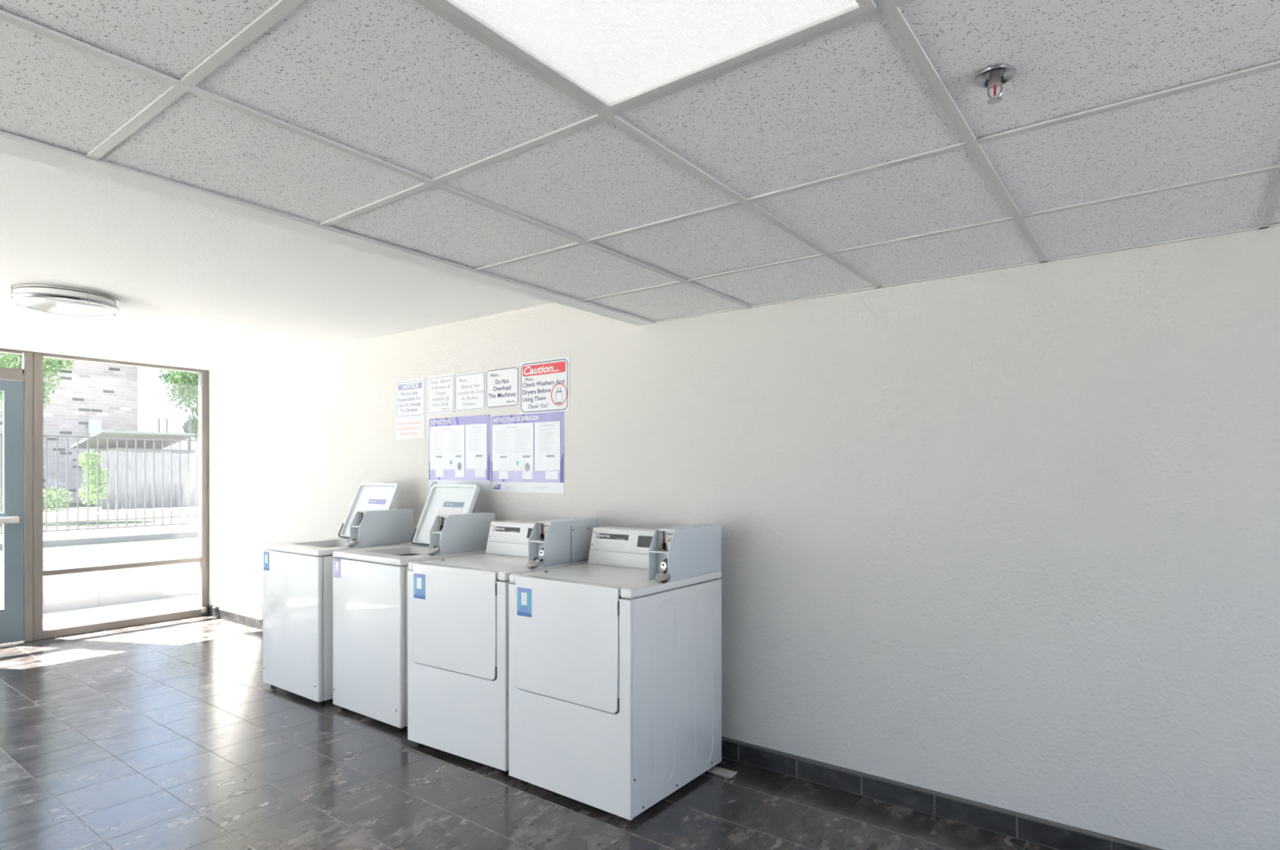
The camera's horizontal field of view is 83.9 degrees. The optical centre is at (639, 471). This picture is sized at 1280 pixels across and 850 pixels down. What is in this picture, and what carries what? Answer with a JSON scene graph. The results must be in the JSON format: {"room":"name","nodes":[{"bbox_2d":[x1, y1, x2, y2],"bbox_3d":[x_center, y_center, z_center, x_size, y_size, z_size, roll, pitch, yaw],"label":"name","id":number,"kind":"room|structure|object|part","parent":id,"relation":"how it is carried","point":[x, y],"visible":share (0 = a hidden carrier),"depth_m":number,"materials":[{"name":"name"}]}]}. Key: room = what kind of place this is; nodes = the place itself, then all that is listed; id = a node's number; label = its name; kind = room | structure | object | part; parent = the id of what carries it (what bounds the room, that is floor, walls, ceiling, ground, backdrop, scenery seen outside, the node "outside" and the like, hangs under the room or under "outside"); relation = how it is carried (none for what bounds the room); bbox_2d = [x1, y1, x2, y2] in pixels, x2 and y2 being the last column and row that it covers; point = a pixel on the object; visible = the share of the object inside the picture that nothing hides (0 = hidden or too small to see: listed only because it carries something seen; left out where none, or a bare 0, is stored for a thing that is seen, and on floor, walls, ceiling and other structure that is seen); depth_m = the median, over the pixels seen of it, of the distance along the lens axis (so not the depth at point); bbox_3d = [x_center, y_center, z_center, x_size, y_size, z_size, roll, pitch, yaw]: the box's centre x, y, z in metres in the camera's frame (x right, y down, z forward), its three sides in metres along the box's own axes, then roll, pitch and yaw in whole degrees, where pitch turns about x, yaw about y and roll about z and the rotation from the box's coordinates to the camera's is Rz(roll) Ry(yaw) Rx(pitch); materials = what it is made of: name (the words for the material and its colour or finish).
{"room":"laundry","nodes":[
{"label":"laundry","id":0,"kind":"room"},
{"bbox_2d":[0,151,553,370],"bbox_3d":[-4.218,-1.055,2.689,5.385,0.120,6.845,0,0,37],"label":"ceiling","id":1,"kind":"structure","parent":0,"point":[195,286],"depth_m":3.73,"materials":[{"name":"white paint"}]},
{"bbox_2d":[7,284,120,316],"bbox_3d":[-3.227,-0.946,3.999,0.496,0.098,0.496,0,0,37],"label":"ceiling lamp","id":2,"kind":"object","parent":1,"relation":"attached to","point":[45,298],"visible":1,"depth_m":3.87,"materials":[{"name":"white glass"}]},
{"bbox_3d":[-3.342,-0.957,3.785,0.014,0.069,0.014,0,0,37],"label":"post","id":3,"kind":"part","parent":2,"relation":"part of","materials":[{"name":"silver metal"}]},
{"bbox_3d":[-3.227,-0.987,3.999,0.480,0.016,0.480,0,0,37],"label":"mounting plate","id":4,"kind":"part","parent":2,"relation":"part of","materials":[{"name":"silver metal"}]},
{"bbox_3d":[-3.227,-0.915,3.999,0.452,0.036,0.452,0,0,37],"label":"lamp shade","id":5,"kind":"part","parent":2,"relation":"part of","materials":[{"name":"white glass"}]},
{"bbox_3d":[-3.227,-0.961,3.999,0.464,0.036,0.464,0,0,37],"label":"glass","id":6,"kind":"part","parent":2,"relation":"part of","materials":[{"name":"white glass"}]},
{"bbox_3d":[-3.013,-0.957,3.884,0.014,0.069,0.014,0,0,37],"label":"post","id":7,"kind":"part","parent":2,"relation":"part of","materials":[{"name":"silver metal"}]},
{"bbox_2d":[0,614,1056,849],"bbox_3d":[-2.243,1.460,1.209,10.240,0.120,7.045,0,0,37],"label":"floor","id":8,"kind":"structure","parent":0,"point":[170,735],"depth_m":3.17,"materials":[{"name":"tile"}]},
{"bbox_2d":[262,482,413,704],"bbox_3d":[-1.992,0.736,4.708,0.690,1.328,0.670,0,0,37],"label":"washing machine","id":9,"kind":"object","parent":8,"relation":"on","point":[298,575],"visible":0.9,"depth_m":4.47,"materials":[{"name":"white metal"}]},
{"bbox_3d":[-2.181,0.941,4.455,0.690,0.868,0.034,0,0,37],"label":"panel","id":10,"kind":"part","parent":9,"relation":"part of","materials":[{"name":"white metal"}]},
{"bbox_2d":[302,541,346,547],"bbox_3d":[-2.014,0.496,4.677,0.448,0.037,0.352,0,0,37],"label":"tub","id":11,"kind":"object","parent":9,"relation":"in","point":[313,544],"depth_m":4.85,"materials":[{"name":"white plastic"}]},
{"bbox_3d":[-1.991,0.486,4.709,0.690,0.034,0.668,0,0,37],"label":"panel","id":12,"kind":"part","parent":9,"relation":"part of","materials":[{"name":"white plastic"}]},
{"bbox_2d":[346,538,356,546],"bbox_3d":[-1.796,0.442,4.427,0.064,0.051,0.062,0,0,-6],"label":"padlock","id":13,"kind":"object","parent":9,"relation":"on","point":[353,542],"visible":1,"depth_m":4.41,"materials":[{"name":"silver metal"}]},
{"bbox_3d":[-1.857,0.271,4.885,0.462,0.387,0.193,0,0,37],"label":"lid","id":14,"kind":"part","parent":9,"relation":"part of","materials":[{"name":"white"}]},
{"bbox_2d":[333,483,494,729],"bbox_3d":[-1.350,0.736,4.271,0.672,1.328,0.669,0,0,37],"label":"washing machine","id":15,"kind":"object","parent":8,"relation":"on","point":[370,584],"visible":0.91,"depth_m":4.04,"materials":[{"name":"white metal"}]},
{"bbox_3d":[-1.540,0.941,4.018,0.672,0.868,0.034,0,0,37],"label":"panel","id":16,"kind":"part","parent":15,"relation":"part of","materials":[{"name":"white metal"}]},
{"bbox_3d":[-1.350,0.486,4.272,0.672,0.034,0.668,0,0,37],"label":"panel","id":17,"kind":"part","parent":15,"relation":"part of","materials":[{"name":"white plastic"}]},
{"bbox_2d":[426,545,439,555],"bbox_3d":[-1.163,0.442,3.997,0.064,0.051,0.062,0,0,-6],"label":"padlock","id":18,"kind":"object","parent":15,"relation":"on","point":[433,550],"visible":1,"depth_m":3.98,"materials":[{"name":"silver metal"}]},
{"bbox_3d":[-1.124,0.298,4.103,0.096,0.088,0.006,0,0,37],"label":"slide plate","id":19,"kind":"part","parent":15,"relation":"part of","materials":[{"name":"grey metal"}]},
{"bbox_3d":[-1.216,0.271,4.448,0.444,0.387,0.193,0,0,37],"label":"lid","id":20,"kind":"part","parent":15,"relation":"part of","materials":[{"name":"white"}]},
{"bbox_2d":[407,516,599,772],"bbox_3d":[-0.707,0.820,3.752,0.698,1.161,0.718,0,0,34],"label":"dryer","id":21,"kind":"object","parent":8,"relation":"on","point":[458,606],"visible":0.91,"depth_m":3.49,"materials":[{"name":"white metal"}]},
{"bbox_3d":[-0.898,0.718,3.486,0.587,0.504,0.059,0,0,34],"label":"door","id":22,"kind":"part","parent":21,"relation":"part of","materials":[{"name":"white metal"}]},
{"bbox_3d":[-0.901,0.941,3.467,0.695,0.868,0.018,0,0,34],"label":"panel","id":23,"kind":"part","parent":21,"relation":"part of","materials":[{"name":"white metal"}]},
{"bbox_3d":[-0.693,0.485,3.776,0.695,0.034,0.662,0,0,34],"label":"panel","id":24,"kind":"part","parent":21,"relation":"part of","materials":[{"name":"white plastic"}]},
{"bbox_2d":[488,532,523,542],"bbox_3d":[-0.637,0.369,3.945,0.571,0.039,0.010,0,0,34],"label":"print","id":25,"kind":"object","parent":21,"relation":"on","point":[493,536],"depth_m":4.03,"materials":[{"name":"grey"}]},
{"bbox_3d":[-0.634,0.345,3.950,0.571,0.094,0.024,0,0,34],"label":"control panel","id":26,"kind":"part","parent":21,"relation":"part of","materials":[{"name":"white"}]},
{"bbox_2d":[526,557,539,568],"bbox_3d":[-0.516,0.440,3.431,0.064,0.051,0.062,0,0,-6],"label":"padlock","id":27,"kind":"object","parent":21,"relation":"on","point":[532,563],"visible":1,"depth_m":3.42,"materials":[{"name":"silver metal"}]},
{"bbox_2d":[528,539,544,542],"bbox_3d":[-0.492,0.345,3.549,0.098,0.005,0.071,0,0,34],"label":"shelf","id":28,"kind":"object","parent":21,"relation":"attached to","point":[530,540],"depth_m":3.54,"materials":[{"name":"white metal"}]},
{"bbox_3d":[-0.474,0.407,3.575,0.096,0.116,0.006,0,0,34],"label":"lock plate","id":29,"kind":"part","parent":21,"relation":"part of","materials":[{"name":"white paint"}]},
{"bbox_3d":[-0.476,0.298,3.573,0.096,0.088,0.006,0,0,34],"label":"slide plate","id":30,"kind":"part","parent":21,"relation":"part of","materials":[{"name":"grey metal"}]},
{"bbox_3d":[-0.287,0.370,3.757,0.002,0.180,0.233,0,0,34],"label":"plate","id":31,"kind":"part","parent":21,"relation":"part of","materials":[{"name":"white paint"}]},
{"bbox_2d":[508,523,721,820],"bbox_3d":[-0.105,0.820,3.296,0.699,1.161,0.718,0,0,37],"label":"dryer","id":32,"kind":"object","parent":8,"relation":"on","point":[615,671],"visible":0.98,"depth_m":3.05,"materials":[{"name":"white metal"}]},
{"bbox_3d":[-0.308,0.718,3.039,0.589,0.504,0.059,0,0,37],"label":"door","id":33,"kind":"part","parent":32,"relation":"part of","materials":[{"name":"white metal"}]},
{"bbox_3d":[-0.312,0.941,3.022,0.697,0.868,0.018,0,0,37],"label":"panel","id":34,"kind":"part","parent":32,"relation":"part of","materials":[{"name":"white metal"}]},
{"bbox_2d":[590,540,648,552],"bbox_3d":[-0.025,0.369,3.485,0.573,0.039,0.010,0,0,37],"label":"print","id":35,"kind":"object","parent":32,"relation":"attached to","point":[597,546],"depth_m":3.54,"materials":[{"name":"grey"}]},
{"bbox_3d":[-0.089,0.485,3.319,0.697,0.034,0.662,0,0,37],"label":"panel","id":36,"kind":"part","parent":32,"relation":"part of","materials":[{"name":"white plastic"}]},
{"bbox_3d":[-0.021,0.345,3.490,0.573,0.094,0.024,0,0,37],"label":"control panel","id":37,"kind":"part","parent":32,"relation":"part of","materials":[{"name":"white"}]},
{"bbox_2d":[649,549,668,553],"bbox_3d":[0.102,0.345,3.081,0.098,0.005,0.071,0,0,37],"label":"shelf","id":38,"kind":"object","parent":32,"relation":"attached to","point":[651,551],"depth_m":3.09,"materials":[{"name":"white metal"}]},
{"bbox_3d":[0.120,0.407,3.106,0.096,0.116,0.006,0,0,37],"label":"lock plate","id":39,"kind":"part","parent":32,"relation":"part of","materials":[{"name":"white paint"}]},
{"bbox_2d":[655,569,671,583],"bbox_3d":[0.097,0.440,2.984,0.064,0.051,0.062,0,0,-6],"label":"padlock","id":40,"kind":"object","parent":32,"relation":"attached to","point":[661,577],"visible":1,"depth_m":2.97,"materials":[{"name":"silver metal"}]},
{"bbox_3d":[0.119,0.298,3.105,0.096,0.088,0.006,0,0,37],"label":"slide plate","id":41,"kind":"part","parent":32,"relation":"part of","materials":[{"name":"grey metal"}]},
{"bbox_2d":[707,765,737,777],"bbox_3d":[0.383,1.393,3.302,0.123,0.012,0.060,0,0,37],"label":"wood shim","id":42,"kind":"object","parent":8,"relation":"on","point":[721,771],"visible":1,"depth_m":3.29,"materials":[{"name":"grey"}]},
{"bbox_2d":[0,0,1279,320],"bbox_3d":[-0.102,-0.799,-0.395,4.690,0.016,6.845,0,0,37],"label":"ceiling","id":43,"kind":"structure","parent":0,"point":[396,82],"depth_m":1.65,"materials":[{"name":"tile"}]},
{"bbox_2d":[0,0,1279,323],"bbox_3d":[-0.102,-0.787,-0.395,4.690,0.008,6.845,0,0,37],"label":"grid","id":44,"kind":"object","parent":43,"relation":"attached to","point":[891,10],"depth_m":1.72,"materials":[{"name":"grey paint"}]},
{"bbox_2d":[430,0,876,113],"bbox_3d":[-0.193,-0.834,0.898,0.586,0.106,1.196,0,0,37],"label":"ceiling light","id":45,"kind":"object","parent":43,"relation":"attached to","point":[615,55],"visible":1,"depth_m":1.28,"materials":[{"name":"white plastic"}]},
{"bbox_2d":[973,63,1016,104],"bbox_3d":[0.706,-0.766,1.415,0.077,0.056,0.077,0,0,37],"label":"sprinkler","id":46,"kind":"object","parent":43,"relation":"attached to","point":[994,81],"visible":1,"depth_m":1.41,"materials":[{"name":"silver metal"}]},
{"bbox_3d":[0.706,-0.759,1.415,0.004,0.026,0.004,0,0,37],"label":"bulb","id":47,"kind":"part","parent":46,"relation":"part of","materials":[{"name":"red glass"}]},
{"bbox_2d":[208,226,1279,849],"bbox_3d":[-0.155,0.025,3.996,10.240,2.750,0.120,0,0,37],"label":"wall","id":48,"kind":"structure","parent":0,"point":[1009,539],"depth_m":2.86,"materials":[{"name":"white paint"}]},
{"bbox_2d":[0,136,652,325],"bbox_3d":[-2.021,-1.067,1.043,0.105,0.566,6.845,0,0,37],"label":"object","id":49,"kind":"structure","parent":48,"relation":"attached to","point":[10,146],"depth_m":2.20,"materials":[{"name":"white paint"}]},
{"bbox_2d":[395,416,425,439],"bbox_3d":[-1.623,-0.306,5.018,0.340,0.149,0.004,0,0,37],"label":"warning sign","id":50,"kind":"object","parent":48,"relation":"attached to","point":[415,427],"visible":1,"depth_m":5.01,"materials":[{"name":"white paper"}]},
{"bbox_2d":[395,377,425,418],"bbox_3d":[-1.619,-0.516,5.015,0.337,0.267,0.005,0,0,37],"label":"notice sign","id":51,"kind":"object","parent":48,"relation":"attached to","point":[410,393],"visible":1,"depth_m":5.01,"materials":[{"name":"white"}]},
{"bbox_2d":[426,373,454,414],"bbox_3d":[-1.350,-0.522,4.813,0.297,0.259,0.004,0,0,37],"label":"sign","id":52,"kind":"object","parent":48,"relation":"attached to","point":[440,388],"visible":1,"depth_m":4.81,"materials":[{"name":"white"}]},
{"bbox_2d":[428,414,490,490],"bbox_3d":[-1.201,-0.123,4.701,0.624,0.481,0.005,0,0,37],"label":"poster","id":53,"kind":"object","parent":48,"relation":"attached to","point":[460,446],"visible":0.98,"depth_m":4.69,"materials":[{"name":"white paper"}]},
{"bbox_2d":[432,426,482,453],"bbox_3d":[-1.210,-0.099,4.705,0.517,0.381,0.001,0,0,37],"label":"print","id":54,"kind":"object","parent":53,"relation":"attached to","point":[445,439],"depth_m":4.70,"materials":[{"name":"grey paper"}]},
{"bbox_2d":[455,371,484,411],"bbox_3d":[-1.107,-0.521,4.632,0.288,0.237,0.004,0,0,37],"label":"sign","id":55,"kind":"object","parent":48,"relation":"attached to","point":[469,388],"visible":1,"depth_m":4.63,"materials":[{"name":"white"}]},
{"bbox_2d":[486,366,519,408],"bbox_3d":[-0.862,-0.526,4.448,0.295,0.242,0.004,0,0,37],"label":"sign","id":56,"kind":"object","parent":48,"relation":"attached to","point":[502,384],"visible":1,"depth_m":4.44,"materials":[{"name":"white"}]},
{"bbox_2d":[491,411,564,493],"bbox_3d":[-0.693,-0.114,4.320,0.626,0.477,0.005,0,0,37],"label":"poster","id":57,"kind":"object","parent":48,"relation":"attached to","point":[527,450],"visible":1,"depth_m":4.31,"materials":[{"name":"white paper"}]},
{"bbox_2d":[495,424,555,488],"bbox_3d":[-0.702,-0.089,4.324,0.519,0.378,0.001,0,0,37],"label":"print","id":58,"kind":"object","parent":57,"relation":"attached to","point":[525,454],"depth_m":4.32,"materials":[{"name":"grey paper"}]},
{"bbox_2d":[520,355,569,413],"bbox_3d":[-0.570,-0.510,4.228,0.407,0.316,0.005,0,0,37],"label":"caution sign","id":59,"kind":"object","parent":48,"relation":"attached to","point":[544,384],"visible":1,"depth_m":4.22,"materials":[{"name":"white"}]},
{"bbox_2d":[208,604,1164,849],"bbox_3d":[-0.198,1.356,3.946,10.050,0.085,0.011,0,0,37],"label":"baseboard","id":60,"kind":"structure","parent":48,"relation":"attached to","point":[1029,830],"depth_m":2.94,"materials":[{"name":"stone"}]},
{"bbox_3d":[-6.324,0.025,4.267,0.120,2.750,6.845,0,0,37],"label":"wall","id":61,"kind":"structure","parent":0,"visible":0},
{"bbox_2d":[0,348,33,644],"bbox_3d":[-5.341,0.203,5.492,0.145,2.395,1.023,0,0,37],"label":"door","id":62,"kind":"structure","parent":61,"relation":"in","point":[16,615],"depth_m":5.82,"materials":[{"name":"glass"},{"name":"blue-grey painted metal"},{"name":"brushed aluminium"}]},
{"bbox_3d":[-5.365,0.203,5.510,0.085,2.395,1.023,0,0,37],"label":"frame","id":63,"kind":"part","parent":62,"relation":"part of","materials":[{"name":"brown metal"}]},
{"bbox_2d":[33,351,208,640],"bbox_3d":[-4.656,0.203,6.456,0.085,2.395,1.338,0,0,37],"label":"window","id":64,"kind":"structure","parent":61,"relation":"in","point":[39,633],"depth_m":6.36,"materials":[{"name":"brown metal"}]},
{"bbox_3d":[-4.655,0.850,6.455,0.067,0.044,1.214,0,0,37],"label":"rail","id":65,"kind":"part","parent":64,"relation":"part of","materials":[{"name":"brown metal"}]},
{"bbox_3d":[-4.657,1.365,6.456,0.084,0.070,1.214,0,0,37],"label":"rail","id":66,"kind":"part","parent":64,"relation":"part of","materials":[{"name":"brown metal"}]},
{"bbox_2d":[201,606,207,613],"bbox_3d":[-4.234,1.343,6.918,0.034,0.055,0.045,0,0,37],"label":"bracket","id":67,"kind":"object","parent":64,"relation":"attached to","point":[204,609],"visible":1,"depth_m":6.91,"materials":[{"name":"silver metal"}]},
{"label":"outside","id":68,"kind":"structure","parent":0,"visible":0},
{"bbox_2d":[0,537,198,567],"bbox_3d":[-7.539,1.215,6.899,1.900,0.570,30.000,0,0,37],"label":"road","id":69,"kind":"structure","parent":68,"point":[56,554],"depth_m":8.59,"materials":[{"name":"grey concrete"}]},
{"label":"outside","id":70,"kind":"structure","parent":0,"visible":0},
{"bbox_2d":[2,511,198,532],"bbox_3d":[-7.526,1.135,15.637,4.000,0.530,44.000,0,0,37],"label":"lawn","id":71,"kind":"structure","parent":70,"point":[191,519],"depth_m":12.74,"materials":[{"name":"green plant"}]},
{"bbox_2d":[0,352,75,414],"bbox_3d":[-10.994,-1.102,12.026,1.548,4.020,2.294,0,0,37],"label":"leafy tree","id":72,"kind":"object","parent":71,"relation":"on","point":[46,371],"visible":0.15,"depth_m":12.49,"materials":[{"name":"green plant"}]},
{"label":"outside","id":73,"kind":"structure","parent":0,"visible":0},
{"bbox_2d":[0,523,198,540],"bbox_3d":[-9.343,1.133,8.251,1.950,0.535,30.000,0,0,37],"label":"path","id":74,"kind":"structure","parent":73,"point":[188,526],"depth_m":10.39,"materials":[{"name":"concrete"}]},
{"bbox_2d":[0,433,198,534],"bbox_3d":[-7.688,0.115,10.885,0.060,1.500,12.000,0,0,37],"label":"iron fence","id":75,"kind":"object","parent":74,"relation":"on","point":[1,434],"visible":0.34,"depth_m":10.68,"materials":[{"name":"grey metal"}]},
{"bbox_3d":[-7.688,-0.507,10.885,0.030,0.025,12.000,0,0,37],"label":"rail","id":76,"kind":"part","parent":75,"relation":"part of","materials":[{"name":"grey metal"}]},
{"bbox_3d":[-7.688,0.715,10.885,0.030,0.020,12.000,0,0,37],"label":"rail","id":77,"kind":"part","parent":75,"relation":"part of","materials":[{"name":"grey metal"}]},
{"bbox_3d":[-7.688,0.833,10.885,0.030,0.025,12.000,0,0,37],"label":"rail","id":78,"kind":"part","parent":75,"relation":"part of","materials":[{"name":"grey metal"}]},
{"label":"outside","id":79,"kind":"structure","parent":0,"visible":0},
{"bbox_2d":[43,506,198,516],"bbox_3d":[-9.847,1.130,17.376,1.800,0.540,44.000,0,0,37],"label":"path","id":80,"kind":"structure","parent":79,"point":[183,508],"depth_m":15.45,"materials":[{"name":"concrete"}]},
{"bbox_2d":[78,449,110,505],"bbox_3d":[-12.021,0.123,15.645,0.586,1.213,0.616,0,0,37],"label":"shrub","id":81,"kind":"object","parent":80,"relation":"on","point":[92,459],"visible":0.82,"depth_m":15.57,"materials":[{"name":"green plant"}]},
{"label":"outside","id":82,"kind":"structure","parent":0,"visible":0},
{"bbox_2d":[2,502,129,512],"bbox_3d":[-28.691,1.150,27.748,40.800,0.500,90.000,0,0,37],"label":"ground","id":83,"kind":"structure","parent":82,"point":[73,506],"depth_m":18.02,"materials":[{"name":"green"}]},
{"bbox_2d":[2,485,73,511],"bbox_3d":[-13.046,0.596,15.274,0.640,0.626,1.417,0,0,37],"label":"clipped hedge","id":84,"kind":"object","parent":83,"relation":"on","point":[53,496],"visible":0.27,"depth_m":15.54,"materials":[{"name":"green plant"}]},
{"bbox_2d":[0,354,137,502],"bbox_3d":[-20.409,-2.550,22.792,8.400,6.900,5.200,0,0,37],"label":"brick building","id":85,"kind":"structure","parent":83,"relation":"on","point":[106,393],"depth_m":21.15,"materials":[{"name":"grey brick"}]},
{"bbox_2d":[88,418,101,434],"bbox_3d":[-16.345,-1.355,21.345,0.200,0.450,0.300,0,0,37],"label":"meter box","id":86,"kind":"object","parent":85,"relation":"attached to","point":[94,424],"visible":0.89,"depth_m":21.28,"materials":[{"name":"white metal"}]},
{"bbox_2d":[70,429,195,507],"bbox_3d":[-13.262,-0.060,18.780,2.350,1.920,2.250,0,0,37],"label":"shed","id":87,"kind":"object","parent":83,"relation":"on","point":[82,443],"visible":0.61,"depth_m":18.44,"materials":[{"name":"grey metal"}]},
{"bbox_2d":[100,450,198,510],"bbox_3d":[-10.986,0.201,18.733,0.070,1.399,5.305,0,0,37],"label":"fence","id":88,"kind":"object","parent":83,"relation":"on","point":[122,455],"visible":0.26,"depth_m":17.40,"materials":[{"name":"white metal"}]},
{"bbox_2d":[156,368,198,442],"bbox_3d":[-13.066,-2.049,22.564,2.600,5.905,3.903,0,0,41],"label":"leafy tree","id":89,"kind":"object","parent":83,"relation":"on","point":[178,378],"visible":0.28,"depth_m":21.46,"materials":[{"name":"green plant"}]},
{"bbox_2d":[157,414,198,449],"bbox_3d":[-13.448,-0.400,21.075,0.080,2.600,2.600,0,0,37],"label":"pole","id":90,"kind":"object","parent":83,"relation":"on","point":[189,415],"visible":0.41,"depth_m":21.12,"materials":[{"name":"grey metal"}]},
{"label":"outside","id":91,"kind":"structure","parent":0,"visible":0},
{"bbox_2d":[0,528,198,550],"bbox_3d":[-8.431,1.120,7.568,0.330,0.560,30.000,0,0,37],"label":"kerb","id":92,"kind":"object","parent":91,"point":[140,536],"depth_m":9.38,"materials":[{"name":"concrete"}]},
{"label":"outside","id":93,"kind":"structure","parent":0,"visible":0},
{"bbox_2d":[43,594,198,629],"bbox_3d":[-6.078,1.480,5.805,1.410,0.120,30.000,0,0,37],"label":"pavement","id":94,"kind":"structure","parent":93,"point":[55,620],"depth_m":7.22,"materials":[{"name":"grey concrete"}]},
{"bbox_2d":[0,551,198,613],"bbox_3d":[-6.705,1.220,6.274,0.184,0.560,30.000,0,0,37],"label":"wall","id":95,"kind":"structure","parent":94,"relation":"on","point":[82,590],"depth_m":7.62,"materials":[{"name":"concrete"}]}
]}

